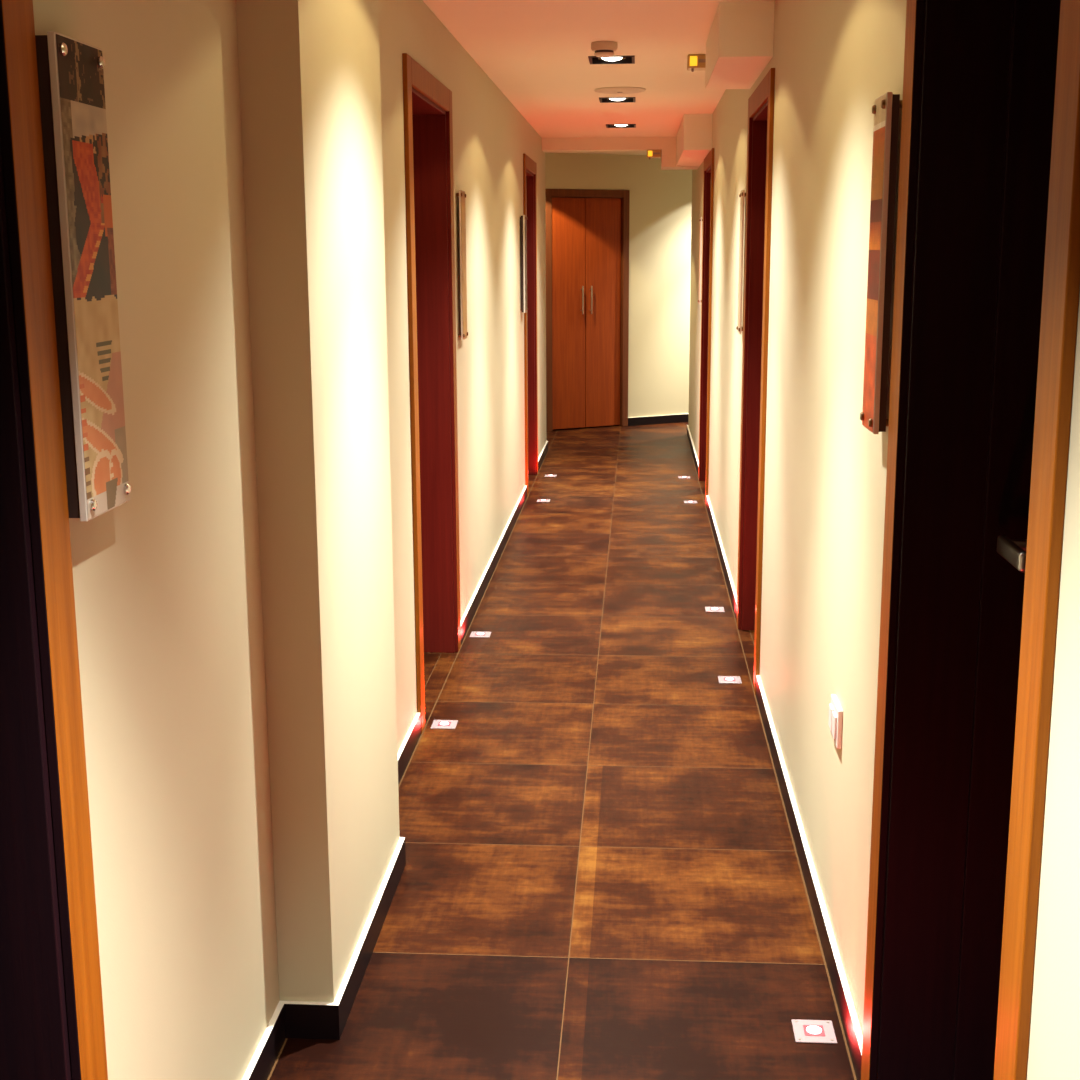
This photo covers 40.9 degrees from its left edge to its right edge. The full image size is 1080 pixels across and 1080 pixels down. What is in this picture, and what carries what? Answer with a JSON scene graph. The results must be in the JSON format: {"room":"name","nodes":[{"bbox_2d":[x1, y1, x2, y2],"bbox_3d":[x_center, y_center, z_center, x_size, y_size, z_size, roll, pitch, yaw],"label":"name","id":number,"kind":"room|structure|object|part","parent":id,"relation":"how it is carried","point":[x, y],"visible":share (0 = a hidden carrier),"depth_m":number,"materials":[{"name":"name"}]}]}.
{"room":"hallway","nodes":[
{"label":"hallway","id":0,"kind":"room"},
{"bbox_2d":[33,0,545,1079],"bbox_3d":[-1.571,-0.598,4.944,2.605,2.345,12.900,0,11,4],"label":"wall","id":1,"kind":"structure","parent":0,"point":[245,620],"depth_m":2.63,"materials":[{"name":"beige paint"}]},
{"bbox_2d":[0,0,107,1079],"bbox_3d":[-0.741,0.241,1.294,0.264,2.125,1.064,0,11,4],"label":"door","id":2,"kind":"structure","parent":1,"relation":"in","point":[52,1016],"depth_m":1.73,"materials":[{"name":"orange wood"}]},
{"bbox_2d":[35,31,130,521],"bbox_3d":[-0.566,-0.319,1.800,0.040,0.574,0.153,0,11,4],"label":"photo panel","id":3,"kind":"object","parent":1,"relation":"attached to","point":[70,70],"visible":1,"depth_m":1.77,"materials":[{"name":"plastic"}]},
{"bbox_2d":[242,441,547,1079],"bbox_3d":[-1.459,0.515,5.166,2.417,0.075,12.912,0,11,4],"label":"baseboard","id":4,"kind":"structure","parent":1,"relation":"attached to","point":[290,1019],"depth_m":3.08,"materials":[{"name":"wood"}]},
{"bbox_2d":[402,53,460,733],"bbox_3d":[-0.487,-0.513,5.056,0.264,2.125,1.074,0,11,4],"label":"door","id":5,"kind":"structure","parent":1,"relation":"in","point":[427,103],"depth_m":5.42,"materials":[{"name":"orange wood"}]},
{"bbox_3d":[-0.395,-0.415,4.565,0.014,2.125,0.086,0,11,4],"label":"architrave","id":6,"kind":"part","parent":5,"relation":"part of","materials":[{"name":"orange wood"}]},
{"bbox_3d":[-0.367,-1.515,4.847,0.014,0.079,0.902,0,11,4],"label":"head casing","id":7,"kind":"part","parent":5,"relation":"part of","materials":[{"name":"orange wood"}]},
{"bbox_3d":[-0.330,-0.609,5.531,0.014,2.125,0.086,0,11,4],"label":"architrave","id":8,"kind":"part","parent":5,"relation":"part of","materials":[{"name":"orange wood"}]},
{"bbox_2d":[456,190,467,339],"bbox_3d":[-0.307,-1.085,5.732,0.026,0.578,0.155,0,11,4],"label":"photo panel","id":9,"kind":"object","parent":1,"relation":"attached to","point":[462,215],"visible":1,"depth_m":5.70,"materials":[{"name":"plastic"}]},
{"bbox_2d":[461,191,466,339],"bbox_3d":[-0.300,-1.085,5.731,0.001,0.573,0.150,0,11,4],"label":"print","id":10,"kind":"object","parent":9,"relation":"attached to","point":[463,215],"depth_m":5.73},
{"bbox_2d":[520,215,527,312],"bbox_3d":[-0.097,-1.669,8.769,0.036,0.578,0.155,0,11,4],"label":"photo panel","id":11,"kind":"object","parent":1,"relation":"attached to","point":[523,218],"visible":1,"depth_m":8.72,"materials":[{"name":"plastic"}]},
{"bbox_2d":[525,215,526,311],"bbox_3d":[-0.085,-1.669,8.768,0.001,0.573,0.150,0,11,4],"label":"print","id":12,"kind":"object","parent":11,"relation":"attached to","point":[525,215],"depth_m":8.77},
{"bbox_2d":[523,153,537,496],"bbox_3d":[-0.183,-1.417,9.556,0.264,2.125,1.014,0,11,4],"label":"door","id":13,"kind":"structure","parent":1,"relation":"in","point":[529,166],"depth_m":9.90,"materials":[{"name":"orange wood"}]},
{"bbox_3d":[-0.089,-1.324,9.094,0.014,2.125,0.086,0,11,4],"label":"architrave","id":14,"kind":"part","parent":13,"relation":"part of","materials":[{"name":"orange wood"}]},
{"bbox_3d":[-0.063,-2.418,9.347,0.014,0.079,0.842,0,11,4],"label":"head casing","id":15,"kind":"part","parent":13,"relation":"part of","materials":[{"name":"orange wood"}]},
{"bbox_3d":[-0.028,-1.507,10.002,0.014,2.125,0.086,0,11,4],"label":"architrave","id":16,"kind":"part","parent":13,"relation":"part of","materials":[{"name":"orange wood"}]},
{"bbox_2d":[267,422,856,1079],"bbox_3d":[0.195,0.261,6.786,5.900,0.080,16.800,0,11,4],"label":"floor","id":17,"kind":"structure","parent":0,"point":[602,878],"depth_m":3.89,"materials":[{"name":"brown tile"}]},
{"bbox_2d":[430,720,457,728],"bbox_3d":[-0.318,0.612,4.826,0.082,0.008,0.086,0,11,4],"label":"floor light","id":18,"kind":"object","parent":17,"relation":"on","point":[437,724],"visible":1,"depth_m":4.82,"materials":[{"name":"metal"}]},
{"bbox_2d":[470,631,490,637],"bbox_3d":[-0.244,0.386,5.951,0.082,0.008,0.086,0,11,4],"label":"floor light","id":19,"kind":"object","parent":17,"relation":"on","point":[474,634],"visible":1,"depth_m":5.94,"materials":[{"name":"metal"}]},
{"bbox_2d":[537,499,549,501],"bbox_3d":[0.022,-0.250,9.117,0.082,0.008,0.086,0,11,4],"label":"floor light","id":20,"kind":"object","parent":17,"relation":"on","point":[538,500],"visible":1,"depth_m":9.11,"materials":[{"name":"metal"}]},
{"bbox_2d":[678,476,689,478],"bbox_3d":[0.997,-0.435,10.016,0.082,0.008,0.086,0,11,4],"label":"floor light","id":21,"kind":"object","parent":17,"relation":"on","point":[679,477],"visible":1,"depth_m":10.00,"materials":[{"name":"metal"}]},
{"bbox_2d":[684,501,696,503],"bbox_3d":[0.939,-0.238,9.037,0.082,0.008,0.086,0,11,4],"label":"floor light","id":22,"kind":"object","parent":17,"relation":"on","point":[689,502],"visible":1,"depth_m":9.02,"materials":[{"name":"metal"}]},
{"bbox_2d":[705,607,724,611],"bbox_3d":[0.765,0.302,6.346,0.082,0.008,0.086,0,11,4],"label":"floor light","id":23,"kind":"object","parent":17,"relation":"on","point":[708,609],"visible":1,"depth_m":6.34,"materials":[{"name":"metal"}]},
{"bbox_2d":[718,676,741,683],"bbox_3d":[0.695,0.510,5.309,0.082,0.008,0.086,0,11,4],"label":"floor light","id":24,"kind":"object","parent":17,"relation":"on","point":[722,679],"visible":1,"depth_m":5.30,"materials":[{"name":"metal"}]},
{"bbox_2d":[791,1019,836,1043],"bbox_3d":[0.552,0.989,2.923,0.082,0.008,0.086,0,11,4],"label":"floor light","id":25,"kind":"object","parent":17,"relation":"on","point":[805,1031],"visible":1,"depth_m":2.92,"materials":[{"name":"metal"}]},
{"bbox_2d":[423,0,774,154],"bbox_3d":[0.183,-2.136,6.305,5.900,0.120,16.800,0,11,4],"label":"ceiling","id":26,"kind":"structure","parent":0,"point":[536,52],"depth_m":6.05,"materials":[{"name":"white paint"}]},
{"bbox_2d":[591,41,616,57],"bbox_3d":[0.252,-1.926,5.699,0.104,0.054,0.104,0,11,4],"label":"smoke detector","id":27,"kind":"object","parent":26,"relation":"attached to","point":[603,49],"visible":1,"depth_m":5.66,"materials":[{"name":"beige plastic"}]},
{"bbox_2d":[588,55,634,63],"bbox_3d":[0.307,-2.086,6.194,0.195,0.076,0.245,0,11,4],"label":"recessed light","id":28,"kind":"object","parent":26,"relation":"in","point":[592,59],"visible":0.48,"depth_m":6.30,"materials":[{"name":"black metal"}]},
{"bbox_3d":[0.307,-2.057,6.200,0.092,0.016,0.092,0,11,4],"label":"lamp glass","id":29,"kind":"part","parent":28,"relation":"part of","materials":[{"name":"white glass"}]},
{"bbox_2d":[599,97,634,102],"bbox_3d":[0.420,-2.420,7.858,0.195,0.076,0.245,0,11,4],"label":"recessed light","id":30,"kind":"object","parent":26,"relation":"in","point":[601,99],"visible":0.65,"depth_m":7.93,"materials":[{"name":"black metal"}]},
{"bbox_3d":[0.420,-2.390,7.864,0.092,0.016,0.092,0,11,4],"label":"lamp glass","id":31,"kind":"part","parent":30,"relation":"part of","materials":[{"name":"white glass"}]},
{"bbox_2d":[594,87,645,93],"bbox_3d":[0.406,-2.280,7.365,0.264,0.016,0.264,0,11,4],"label":"ceiling disc","id":32,"kind":"object","parent":26,"relation":"attached to","point":[606,90],"visible":1,"depth_m":7.30,"materials":[{"name":"beige plastic"}]},
{"bbox_2d":[598,89,640,93],"bbox_3d":[0.406,-2.277,7.366,0.220,0.003,0.220,0,11,4],"label":"grille","id":33,"kind":"object","parent":32,"relation":"attached to","point":[606,91],"depth_m":7.34,"materials":[{"name":"beige plastic"}]},
{"bbox_2d":[542,137,698,169],"bbox_3d":[0.598,-2.857,10.732,1.145,0.211,0.400,0,11,4],"label":"ceiling beam","id":34,"kind":"structure","parent":26,"relation":"attached to","point":[667,145],"depth_m":10.53,"materials":[{"name":"white paint"}]},
{"bbox_2d":[647,150,660,159],"bbox_3d":[0.831,-2.809,10.576,0.104,0.069,0.104,0,11,4],"label":"emergency light","id":35,"kind":"object","parent":34,"relation":"attached to","point":[650,153],"visible":1,"depth_m":10.53,"materials":[{"name":"yellow plastic"}]},
{"bbox_2d":[606,124,635,127],"bbox_3d":[0.532,-2.754,9.521,0.195,0.076,0.245,0,11,4],"label":"recessed light","id":36,"kind":"object","parent":26,"relation":"in","point":[607,125],"visible":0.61,"depth_m":9.62,"materials":[{"name":"black metal"}]},
{"bbox_2d":[676,114,711,166],"bbox_3d":[1.012,-2.638,9.624,0.170,0.209,1.800,0,11,4],"label":"ceiling beam","id":37,"kind":"structure","parent":26,"relation":"attached to","point":[694,135],"depth_m":8.76,"materials":[{"name":"white paint"}]},
{"bbox_2d":[687,54,705,71],"bbox_3d":[0.671,-2.000,6.093,0.104,0.069,0.104,0,11,4],"label":"emergency light","id":38,"kind":"object","parent":26,"relation":"attached to","point":[695,62],"visible":0.72,"depth_m":6.04,"materials":[{"name":"yellow plastic"}]},
{"bbox_2d":[705,1,773,89],"bbox_3d":[0.714,-1.782,5.267,0.178,0.173,1.000,0,11,4],"label":"ceiling beam","id":39,"kind":"structure","parent":26,"relation":"attached to","point":[739,44],"depth_m":4.79,"materials":[{"name":"white paint"}]},
{"bbox_2d":[545,152,691,417],"bbox_3d":[0.533,-2.163,12.703,6.750,2.345,0.200,-6,13,-27],"label":"wall","id":40,"kind":"structure","parent":0,"point":[660,208],"depth_m":12.81,"materials":[{"name":"beige paint"}]},
{"bbox_2d":[545,189,629,431],"bbox_3d":[0.389,-1.990,12.597,0.825,2.050,0.128,-6,13,-27],"label":"door","id":41,"kind":"structure","parent":40,"relation":"in","point":[587,230],"depth_m":12.57,"materials":[{"name":"brown wood"}]},
{"bbox_3d":[0.363,-2.071,12.517,0.013,0.240,0.042,-6,13,-27],"label":"bar handle","id":42,"kind":"part","parent":41,"relation":"part of","materials":[{"name":"metal"}]},
{"bbox_3d":[0.441,-2.079,12.557,0.013,0.240,0.042,-6,13,-27],"label":"bar handle","id":43,"kind":"part","parent":41,"relation":"part of","materials":[{"name":"metal"}]},
{"bbox_2d":[546,414,688,431],"bbox_3d":[0.611,-1.034,12.845,6.400,0.075,0.012,-6,13,-27],"label":"baseboard","id":44,"kind":"structure","parent":40,"relation":"attached to","point":[677,418],"depth_m":13.07,"materials":[{"name":"tile"}]},
{"bbox_2d":[688,0,1079,1079],"bbox_3d":[2.011,-0.932,6.526,2.260,2.345,16.600,0,11,4],"label":"wall","id":45,"kind":"structure","parent":0,"point":[826,472],"depth_m":3.29,"materials":[{"name":"beige paint"}]},
{"bbox_2d":[698,217,702,303],"bbox_3d":[1.095,-1.900,9.869,0.026,0.578,0.155,0,11,4],"label":"photo panel","id":46,"kind":"object","parent":45,"relation":"attached to","point":[700,219],"visible":0.94,"depth_m":9.81,"materials":[{"name":"plastic"}]},
{"bbox_2d":[699,218,700,303],"bbox_3d":[1.088,-1.900,9.869,0.001,0.573,0.150,0,11,4],"label":"print","id":47,"kind":"object","parent":46,"relation":"attached to","point":[700,218],"depth_m":9.88},
{"bbox_2d":[698,148,714,505],"bbox_3d":[1.176,-1.349,9.187,0.264,2.125,1.104,0,11,4],"label":"door","id":48,"kind":"structure","parent":45,"relation":"in","point":[708,175],"depth_m":9.54,"materials":[{"name":"orange wood"}]},
{"bbox_3d":[1.085,-1.450,9.693,0.014,2.125,0.086,0,11,4],"label":"architrave","id":49,"kind":"part","parent":48,"relation":"part of","materials":[{"name":"orange wood"}]},
{"bbox_3d":[1.046,-2.353,8.994,0.014,0.079,0.932,0,11,4],"label":"head casing","id":50,"kind":"part","parent":48,"relation":"part of","materials":[{"name":"orange wood"}]},
{"bbox_3d":[1.018,-1.250,8.697,0.014,2.125,0.086,0,11,4],"label":"architrave","id":51,"kind":"part","parent":48,"relation":"part of","materials":[{"name":"orange wood"}]},
{"bbox_2d":[736,189,745,333],"bbox_3d":[0.831,-1.143,5.970,0.026,0.578,0.155,0,11,4],"label":"photo panel","id":52,"kind":"object","parent":45,"relation":"attached to","point":[742,194],"visible":0.98,"depth_m":5.94,"materials":[{"name":"plastic"}]},
{"bbox_2d":[737,190,742,332],"bbox_3d":[0.824,-1.143,5.971,0.001,0.573,0.150,0,11,4],"label":"print","id":53,"kind":"object","parent":52,"relation":"attached to","point":[741,198],"depth_m":5.97},
{"bbox_2d":[736,68,774,694],"bbox_3d":[0.920,-0.588,5.396,0.264,2.125,0.994,0,11,4],"label":"door","id":54,"kind":"structure","parent":45,"relation":"in","point":[760,132],"depth_m":5.71,"materials":[{"name":"orange wood"}]},
{"bbox_3d":[0.825,-0.679,5.848,0.014,2.125,0.086,0,11,4],"label":"architrave","id":55,"kind":"part","parent":54,"relation":"part of","materials":[{"name":"orange wood"}]},
{"bbox_3d":[0.790,-1.593,5.203,0.014,0.079,0.822,0,11,4],"label":"head casing","id":56,"kind":"part","parent":54,"relation":"part of","materials":[{"name":"orange wood"}]},
{"bbox_3d":[0.765,-0.500,4.960,0.014,2.125,0.086,0,11,4],"label":"architrave","id":57,"kind":"part","parent":54,"relation":"part of","materials":[{"name":"orange wood"}]},
{"bbox_2d":[687,425,862,1079],"bbox_3d":[1.824,0.439,5.465,2.072,0.075,13.962,0,11,4],"label":"baseboard","id":58,"kind":"structure","parent":45,"relation":"attached to","point":[853,1034],"depth_m":3.56,"materials":[{"name":"wood"}]},
{"bbox_2d":[828,694,842,748],"bbox_3d":[0.636,0.390,3.122,0.016,0.086,0.116,0,11,4],"label":"outlet","id":59,"kind":"object","parent":45,"relation":"attached to","point":[835,722],"visible":1,"depth_m":3.08,"materials":[{"name":"white plastic"}]},
{"bbox_2d":[860,92,901,433],"bbox_3d":[0.589,-0.471,2.497,0.040,0.565,0.128,0,11,4],"label":"photo panel","id":60,"kind":"object","parent":45,"relation":"attached to","point":[885,110],"visible":0.96,"depth_m":2.46,"materials":[{"name":"plastic"}]},
{"bbox_2d":[862,94,886,431],"bbox_3d":[0.575,-0.471,2.498,0.001,0.560,0.123,0,11,4],"label":"print","id":61,"kind":"object","parent":60,"relation":"attached to","point":[880,116],"depth_m":2.49},
{"bbox_2d":[861,0,1079,1079],"bbox_3d":[0.691,0.092,2.006,0.264,2.125,0.984,0,11,4],"label":"door","id":62,"kind":"structure","parent":45,"relation":"in","point":[987,287],"depth_m":2.34,"materials":[{"name":"orange wood"}]},
{"bbox_3d":[0.596,0.003,2.453,0.014,2.125,0.086,0,11,4],"label":"architrave","id":63,"kind":"part","parent":62,"relation":"part of","materials":[{"name":"orange wood"}]},
{"bbox_3d":[0.739,0.021,2.269,0.015,0.031,0.149,0,11,4],"label":"lever","id":64,"kind":"part","parent":62,"relation":"part of","materials":[{"name":"metal"}]},
{"bbox_3d":[0.773,0.009,2.326,0.057,0.052,0.052,0,11,4],"label":"handle","id":65,"kind":"part","parent":62,"relation":"part of","materials":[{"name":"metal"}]},
{"bbox_3d":[0.536,0.179,1.575,0.014,2.125,0.086,0,11,4],"label":"architrave","id":66,"kind":"part","parent":62,"relation":"part of","materials":[{"name":"orange wood"}]}
]}

